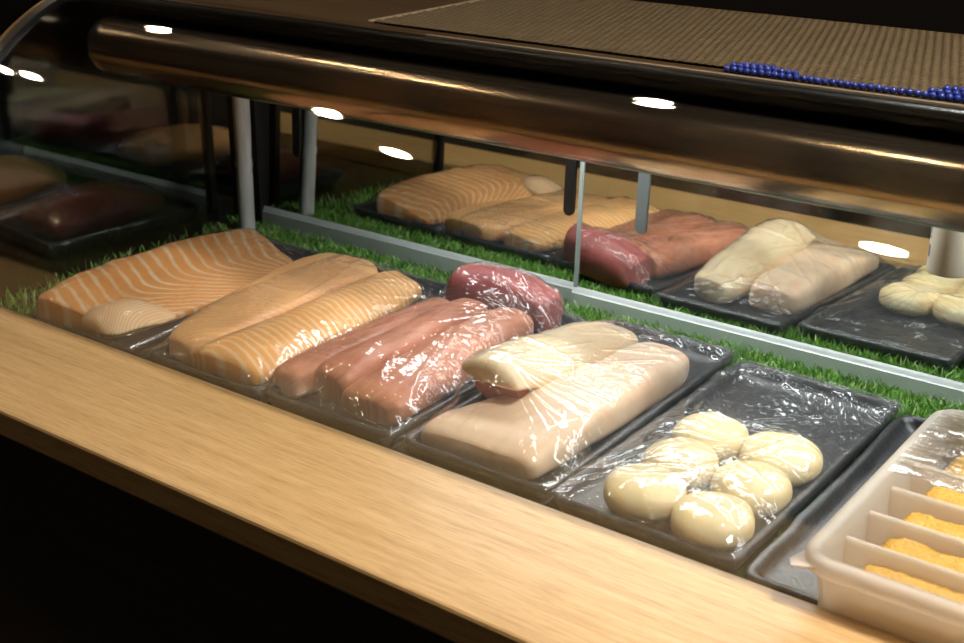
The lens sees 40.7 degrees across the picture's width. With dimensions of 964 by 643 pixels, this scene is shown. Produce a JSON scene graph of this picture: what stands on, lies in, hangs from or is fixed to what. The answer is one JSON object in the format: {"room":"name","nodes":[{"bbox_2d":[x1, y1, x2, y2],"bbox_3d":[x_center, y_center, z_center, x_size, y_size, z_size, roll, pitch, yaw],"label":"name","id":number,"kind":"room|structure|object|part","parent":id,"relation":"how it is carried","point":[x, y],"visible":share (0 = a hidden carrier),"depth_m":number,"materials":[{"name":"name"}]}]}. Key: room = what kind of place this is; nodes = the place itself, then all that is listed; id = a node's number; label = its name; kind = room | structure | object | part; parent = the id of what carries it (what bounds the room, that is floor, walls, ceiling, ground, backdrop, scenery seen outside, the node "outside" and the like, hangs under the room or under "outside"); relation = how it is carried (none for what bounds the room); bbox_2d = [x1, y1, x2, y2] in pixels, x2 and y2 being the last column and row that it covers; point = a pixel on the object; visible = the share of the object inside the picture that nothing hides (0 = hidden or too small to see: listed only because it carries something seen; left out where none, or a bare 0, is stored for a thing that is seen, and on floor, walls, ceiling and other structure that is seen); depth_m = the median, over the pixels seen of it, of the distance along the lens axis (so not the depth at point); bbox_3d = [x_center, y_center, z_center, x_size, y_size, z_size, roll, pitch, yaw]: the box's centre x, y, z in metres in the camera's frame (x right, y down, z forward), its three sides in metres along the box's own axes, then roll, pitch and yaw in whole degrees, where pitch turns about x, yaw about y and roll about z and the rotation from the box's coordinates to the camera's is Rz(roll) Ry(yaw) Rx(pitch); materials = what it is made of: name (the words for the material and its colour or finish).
{"room":"sushi bar","nodes":[
{"label":"sushi bar","id":0,"kind":"room"},
{"bbox_2d":[634,0,963,33],"bbox_3d":[1.173,-1.425,3.598,8.000,2.750,0.100,16,27,34],"label":"wall","id":1,"kind":"structure","parent":0,"point":[947,16],"depth_m":3.79,"materials":[{"name":"grey paint"}]},
{"bbox_3d":[-0.741,0.832,1.738,8.000,0.060,6.500,16,27,34],"label":"floor","id":2,"kind":"structure","parent":0,"visible":0},
{"bbox_2d":[0,306,916,642],"bbox_3d":[-0.229,0.530,1.047,1.650,1.020,0.113,16,27,34],"label":"countertop","id":3,"kind":"structure","parent":2,"relation":"on","point":[142,500],"depth_m":0.78,"materials":[{"name":"brown wood"}]},
{"bbox_3d":[-0.226,0.538,1.054,1.650,0.999,0.040,16,27,34],"label":"panel","id":4,"kind":"part","parent":3,"relation":"part of","materials":[{"name":"brown wood"}]},
{"bbox_2d":[0,0,963,301],"bbox_3d":[-0.083,0.355,1.179,1.460,1.246,0.415,16,27,34],"label":"display case","id":5,"kind":"object","parent":2,"relation":"on","point":[338,24],"visible":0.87,"depth_m":0.94,"materials":[{"name":"grey metal"}]},
{"bbox_3d":[-0.619,-0.256,1.354,0.020,0.245,0.380,16,27,34],"label":"panel","id":6,"kind":"part","parent":5,"relation":"part of","materials":[{"name":"black metal"}]},
{"bbox_3d":[-0.392,-0.156,1.079,0.004,0.225,0.161,16,27,34],"label":"edge trim","id":7,"kind":"part","parent":5,"relation":"part of","materials":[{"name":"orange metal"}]},
{"bbox_2d":[0,169,100,219],"bbox_3d":[-0.505,-0.123,1.329,0.127,0.019,0.213,16,27,34],"label":"serving tray","id":8,"kind":"object","parent":5,"relation":"on","point":[73,178],"visible":0.19,"depth_m":1.34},
{"bbox_2d":[0,155,66,204],"bbox_3d":[-0.504,-0.142,1.325,0.089,0.038,0.158,16,27,34],"label":"salmon fillet","id":9,"kind":"object","parent":8,"relation":"on","point":[21,177],"visible":0.99,"depth_m":1.33,"materials":[{"name":"orange food"}]},
{"bbox_2d":[0,154,107,180],"bbox_3d":[-0.505,-0.138,1.323,0.132,0.047,0.218,16,27,34],"label":"film","id":10,"kind":"object","parent":8,"relation":"on","point":[37,157],"visible":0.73,"depth_m":1.37,"materials":[{"name":"clear plastic"}]},
{"bbox_2d":[0,188,199,257],"bbox_3d":[-0.371,-0.097,1.266,0.105,0.019,0.170,19,29,39],"label":"serving tray","id":11,"kind":"object","parent":5,"relation":"on","point":[180,212],"visible":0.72,"depth_m":1.23,"materials":[{"name":"black plastic"}]},
{"bbox_2d":[23,180,164,239],"bbox_3d":[-0.374,-0.113,1.256,0.083,0.037,0.128,16,27,34],"label":"fish fillet","id":12,"kind":"object","parent":11,"relation":"on","point":[84,208],"visible":0.99,"depth_m":1.23,"materials":[{"name":"red food"}]},
{"bbox_2d":[2,179,206,254],"bbox_3d":[-0.371,-0.111,1.260,0.108,0.045,0.174,19,29,39],"label":"film","id":13,"kind":"object","parent":11,"relation":"on","point":[134,182],"visible":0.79,"depth_m":1.28,"materials":[{"name":"clear plastic"}]},
{"bbox_2d":[13,0,234,219],"bbox_3d":[-0.382,-0.249,1.367,0.349,0.231,0.015,16,27,34],"label":"glass panel","id":14,"kind":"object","parent":5,"relation":"attached to","point":[77,114],"depth_m":1.39,"materials":[{"name":"glass"}]},
{"bbox_3d":[-0.385,-0.152,1.403,0.349,0.024,0.007,16,27,34],"label":"rail","id":15,"kind":"part","parent":14,"relation":"part of","materials":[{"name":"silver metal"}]},
{"bbox_2d":[262,102,579,306],"bbox_3d":[-0.060,-0.158,1.143,0.376,0.231,0.015,16,27,34],"label":"sliding door","id":16,"kind":"structure","parent":5,"relation":"attached to","point":[445,202],"depth_m":1.15,"materials":[{"name":"glass"}]},
{"bbox_3d":[-0.173,-0.227,1.208,0.010,0.152,0.008,16,27,34],"label":"finger pull","id":17,"kind":"part","parent":16,"relation":"part of","materials":[{"name":"black plastic"}]},
{"bbox_3d":[-0.063,-0.060,1.179,0.376,0.024,0.007,16,27,34],"label":"rail","id":18,"kind":"part","parent":16,"relation":"part of","materials":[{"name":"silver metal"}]},
{"bbox_3d":[0.073,-0.158,1.038,0.010,0.152,0.008,16,27,34],"label":"finger pull","id":19,"kind":"part","parent":16,"relation":"part of","materials":[{"name":"black plastic"}]},
{"bbox_2d":[0,213,963,578],"bbox_3d":[0.073,0.057,0.896,1.022,0.018,0.308,16,27,34],"label":"artificial grass","id":20,"kind":"structure","parent":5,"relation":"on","point":[25,303],"depth_m":1.02,"materials":[{"name":"green"}]},
{"bbox_2d":[31,241,319,358],"bbox_3d":[-0.238,-0.022,1.079,0.123,0.019,0.249,16,27,34],"label":"serving tray","id":21,"kind":"object","parent":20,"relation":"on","point":[134,344],"visible":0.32,"depth_m":0.99,"materials":[{"name":"black plastic"}]},
{"bbox_2d":[38,229,292,339],"bbox_3d":[-0.244,-0.036,1.072,0.110,0.031,0.225,16,27,34],"label":"salmon fillet","id":22,"kind":"object","parent":21,"relation":"on","point":[167,283],"visible":0.85,"depth_m":1.04,"materials":[{"name":"orange food"}]},
{"bbox_2d":[26,228,323,314],"bbox_3d":[-0.238,-0.033,1.075,0.120,0.040,0.250,15,26,32],"label":"film","id":23,"kind":"object","parent":21,"relation":"on","point":[239,228],"visible":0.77,"depth_m":1.14,"materials":[{"name":"clear plastic"}]},
{"bbox_2d":[232,97,254,230],"bbox_3d":[-0.222,-0.185,1.202,0.022,0.230,0.017,16,27,34],"label":"metal post","id":24,"kind":"object","parent":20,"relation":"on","point":[241,107],"visible":0.56,"depth_m":1.21,"materials":[{"name":"silver metal"}]},
{"bbox_2d":[148,267,446,402],"bbox_3d":[-0.130,0.006,1.012,0.122,0.019,0.248,16,27,34],"label":"serving tray","id":25,"kind":"object","parent":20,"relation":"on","point":[161,355],"visible":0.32,"depth_m":0.93,"materials":[{"name":"black plastic"}]},
{"bbox_2d":[169,252,377,365],"bbox_3d":[-0.164,-0.015,1.028,0.073,0.026,0.220,13,25,28],"label":"salmon fillet","id":26,"kind":"object","parent":25,"relation":"on","point":[262,301],"visible":0.78,"depth_m":1.01,"materials":[{"name":"orange food"}]},
{"bbox_2d":[142,253,445,353],"bbox_3d":[-0.130,-0.004,1.008,0.126,0.036,0.253,16,27,34],"label":"film","id":27,"kind":"object","parent":25,"relation":"on","point":[393,268],"visible":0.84,"depth_m":1.08,"materials":[{"name":"clear plastic"}]},
{"bbox_2d":[192,271,421,385],"bbox_3d":[-0.117,-0.001,0.992,0.066,0.027,0.220,16,27,34],"label":"salmon fillet","id":28,"kind":"object","parent":25,"relation":"on","point":[250,355],"visible":0.84,"depth_m":0.95,"materials":[{"name":"orange food"}]},
{"bbox_2d":[266,313,583,448],"bbox_3d":[-0.034,0.031,0.950,0.116,0.019,0.248,16,27,34],"label":"serving tray","id":29,"kind":"object","parent":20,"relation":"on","point":[313,407],"visible":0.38,"depth_m":0.86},
{"bbox_2d":[272,297,449,398],"bbox_3d":[-0.083,0.015,0.953,0.032,0.026,0.176,16,27,34],"label":"fish fillet","id":30,"kind":"object","parent":29,"relation":"on","point":[295,378],"visible":0.55,"depth_m":0.91,"materials":[{"name":"food"}]},
{"bbox_2d":[316,298,486,404],"bbox_3d":[-0.053,0.018,0.943,0.034,0.030,0.168,16,27,34],"label":"fish fillet","id":31,"kind":"object","parent":29,"relation":"on","point":[341,370],"visible":0.71,"depth_m":0.91,"materials":[{"name":"pink food"}]},
{"bbox_2d":[257,260,589,446],"bbox_3d":[-0.033,0.015,0.943,0.121,0.052,0.252,16,27,34],"label":"film","id":32,"kind":"object","parent":29,"relation":"on","point":[485,260],"visible":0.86,"depth_m":0.99,"materials":[{"name":"clear plastic"}]},
{"bbox_2d":[341,307,533,424],"bbox_3d":[-0.022,0.027,0.921,0.050,0.030,0.183,16,27,34],"label":"fish fillet","id":33,"kind":"object","parent":29,"relation":"on","point":[391,393],"visible":0.88,"depth_m":0.88,"materials":[{"name":"pink food"}]},
{"bbox_2d":[445,264,562,331],"bbox_3d":[0.019,-0.021,1.026,0.091,0.040,0.047,10,24,23],"label":"fish fillet","id":34,"kind":"object","parent":29,"relation":"on","point":[540,300],"visible":0.65,"depth_m":1.01,"materials":[{"name":"red food"}]},
{"bbox_2d":[404,320,732,504],"bbox_3d":[0.067,0.056,0.889,0.115,0.019,0.258,16,27,34],"label":"serving tray","id":35,"kind":"object","parent":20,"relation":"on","point":[702,366],"visible":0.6,"depth_m":0.82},
{"bbox_2d":[461,322,637,397],"bbox_3d":[0.052,0.024,0.906,0.053,0.048,0.164,16,27,34],"label":"fish fillet","id":36,"kind":"object","parent":35,"relation":"on","point":[497,372],"visible":0.84,"depth_m":0.86,"materials":[{"name":"beige food"}]},
{"bbox_2d":[421,342,688,479],"bbox_3d":[0.056,0.046,0.870,0.100,0.032,0.200,16,27,34],"label":"fish fillet","id":37,"kind":"object","parent":35,"relation":"on","point":[528,437],"visible":0.99,"depth_m":0.82,"materials":[{"name":"beige food"}]},
{"bbox_2d":[394,316,740,505],"bbox_3d":[0.067,0.037,0.882,0.120,0.057,0.263,16,27,34],"label":"film","id":38,"kind":"object","parent":35,"relation":"on","point":[624,323],"visible":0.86,"depth_m":0.94,"materials":[{"name":"clear plastic"}]},
{"bbox_2d":[554,362,898,573],"bbox_3d":[0.160,0.086,0.817,0.123,0.019,0.248,16,27,34],"label":"serving tray","id":39,"kind":"object","parent":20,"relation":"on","point":[584,500],"visible":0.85,"depth_m":0.85,"materials":[{"name":"black plastic"}]},
{"bbox_2d":[603,463,686,522],"bbox_3d":[0.095,0.099,0.752,0.049,0.023,0.049,16,27,34],"label":"scallop","id":40,"kind":"object","parent":39,"relation":"on","point":[639,492],"visible":0.95,"depth_m":0.74,"materials":[{"name":"beige food"}]},
{"bbox_2d":[641,437,718,492],"bbox_3d":[0.119,0.086,0.782,0.047,0.025,0.047,16,27,34],"label":"scallop","id":41,"kind":"object","parent":39,"relation":"on","point":[693,461],"visible":0.75,"depth_m":0.77,"materials":[{"name":"beige food"}]},
{"bbox_2d":[671,411,748,464],"bbox_3d":[0.143,0.073,0.816,0.048,0.023,0.049,16,27,34],"label":"scallop","id":42,"kind":"object","parent":39,"relation":"on","point":[726,435],"visible":0.69,"depth_m":0.80,"materials":[{"name":"beige food"}]},
{"bbox_2d":[670,491,754,552],"bbox_3d":[0.128,0.111,0.723,0.047,0.023,0.047,16,27,34],"label":"scallop","id":43,"kind":"object","parent":39,"relation":"on","point":[720,522],"visible":1,"depth_m":0.71,"materials":[{"name":"beige food"}]},
{"bbox_2d":[543,357,905,575],"bbox_3d":[0.160,0.077,0.813,0.126,0.034,0.252,16,27,34],"label":"film","id":44,"kind":"object","parent":39,"relation":"on","point":[706,407],"visible":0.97,"depth_m":0.83,"materials":[{"name":"clear plastic"}]},
{"bbox_2d":[710,460,792,518],"bbox_3d":[0.156,0.097,0.756,0.047,0.024,0.047,16,27,34],"label":"scallop","id":45,"kind":"object","parent":39,"relation":"on","point":[766,489],"visible":0.8,"depth_m":0.74,"materials":[{"name":"beige food"}]},
{"bbox_2d":[738,431,822,486],"bbox_3d":[0.181,0.084,0.791,0.050,0.023,0.050,16,27,34],"label":"scallop","id":46,"kind":"object","parent":39,"relation":"on","point":[793,455],"visible":0.73,"depth_m":0.78,"materials":[{"name":"beige food"}]},
{"bbox_2d":[745,415,926,605],"bbox_3d":[0.252,0.116,0.741,0.115,0.019,0.242,16,27,34],"label":"serving tray","id":47,"kind":"object","parent":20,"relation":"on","point":[772,569],"visible":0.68,"depth_m":0.74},
{"bbox_2d":[789,409,963,642],"bbox_3d":[0.282,0.119,0.680,0.171,0.040,0.214,16,27,34],"label":"plastic tub","id":48,"kind":"object","parent":47,"relation":"on","point":[852,539],"visible":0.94,"depth_m":0.66,"materials":[{"name":"white plastic"}]},
{"bbox_2d":[863,564,963,603],"bbox_3d":[0.236,0.148,0.622,0.140,0.027,0.028,16,27,34],"label":"fish roe","id":49,"kind":"object","parent":48,"relation":"in","point":[901,577],"visible":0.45,"depth_m":0.64,"materials":[{"name":"food"}]},
{"bbox_2d":[881,537,963,573],"bbox_3d":[0.256,0.138,0.646,0.140,0.026,0.026,16,27,34],"label":"fish roe","id":50,"kind":"object","parent":48,"relation":"in","point":[905,546],"visible":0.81,"depth_m":0.66,"materials":[{"name":"food"}]},
{"bbox_2d":[903,512,963,539],"bbox_3d":[0.275,0.129,0.670,0.140,0.026,0.027,16,27,34],"label":"fish roe","id":51,"kind":"object","parent":48,"relation":"in","point":[924,520],"visible":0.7,"depth_m":0.69,"materials":[{"name":"food"}]},
{"bbox_2d":[925,486,963,506],"bbox_3d":[0.295,0.118,0.696,0.140,0.026,0.029,16,27,34],"label":"fish roe","id":52,"kind":"object","parent":48,"relation":"in","point":[945,494],"visible":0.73,"depth_m":0.72,"materials":[{"name":"orange food"}]},
{"bbox_2d":[945,452,963,475],"bbox_3d":[0.324,0.104,0.731,0.140,0.026,0.054,16,27,34],"label":"fish roe","id":53,"kind":"object","parent":48,"relation":"in","point":[957,466],"visible":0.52,"depth_m":0.75,"materials":[{"name":"food"}]},
{"bbox_3d":[-0.025,-0.241,1.018,1.460,0.012,0.230,16,27,34],"label":"panel","id":54,"kind":"part","parent":5,"relation":"part of","materials":[{"name":"brown wood"}]},
{"bbox_2d":[87,16,963,232],"bbox_3d":[0.086,-0.124,0.819,1.008,0.054,0.048,16,27,34],"label":"pipe","id":55,"kind":"object","parent":5,"relation":"hanging from","point":[894,175],"visible":1,"depth_m":0.81,"materials":[{"name":"metal"}]},
{"bbox_3d":[-0.160,-0.218,0.995,0.006,0.012,0.006,16,27,34],"label":"hanger rod","id":56,"kind":"part","parent":55,"relation":"part of","materials":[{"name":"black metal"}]},
{"bbox_2d":[367,0,963,95],"bbox_3d":[0.267,-0.165,0.813,0.722,0.003,0.200,16,27,34],"label":"woven mat","id":57,"kind":"object","parent":5,"relation":"on","point":[890,57],"visible":1,"depth_m":0.88,"materials":[{"name":"beige wicker"}]},
{"bbox_2d":[571,161,963,408],"bbox_3d":[0.328,-0.046,0.869,0.620,0.231,0.015,16,27,34],"label":"sliding door","id":58,"kind":"structure","parent":5,"relation":"attached to","point":[853,293],"depth_m":0.96,"materials":[{"name":"glass"}]},
{"bbox_3d":[0.126,-0.140,0.994,0.010,0.152,0.008,16,27,34],"label":"finger pull","id":59,"kind":"part","parent":58,"relation":"part of","materials":[{"name":"grey"}]},
{"bbox_3d":[0.325,0.051,0.904,0.620,0.024,0.007,16,27,34],"label":"rail","id":60,"kind":"part","parent":58,"relation":"part of","materials":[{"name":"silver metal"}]},
{"bbox_2d":[723,62,963,102],"bbox_3d":[0.228,-0.130,0.718,0.206,0.007,0.011,16,27,34],"label":"string","id":61,"kind":"object","parent":5,"relation":"on","point":[952,93],"visible":1,"depth_m":0.73,"materials":[{"name":"blue"}]},
{"bbox_2d":[926,227,963,277],"bbox_3d":[0.304,-0.089,0.824,0.028,0.122,0.028,16,27,34],"label":"cylinder","id":62,"kind":"object","parent":5,"relation":"hanging from","point":[945,258],"visible":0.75,"depth_m":0.83,"materials":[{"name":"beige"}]}
]}

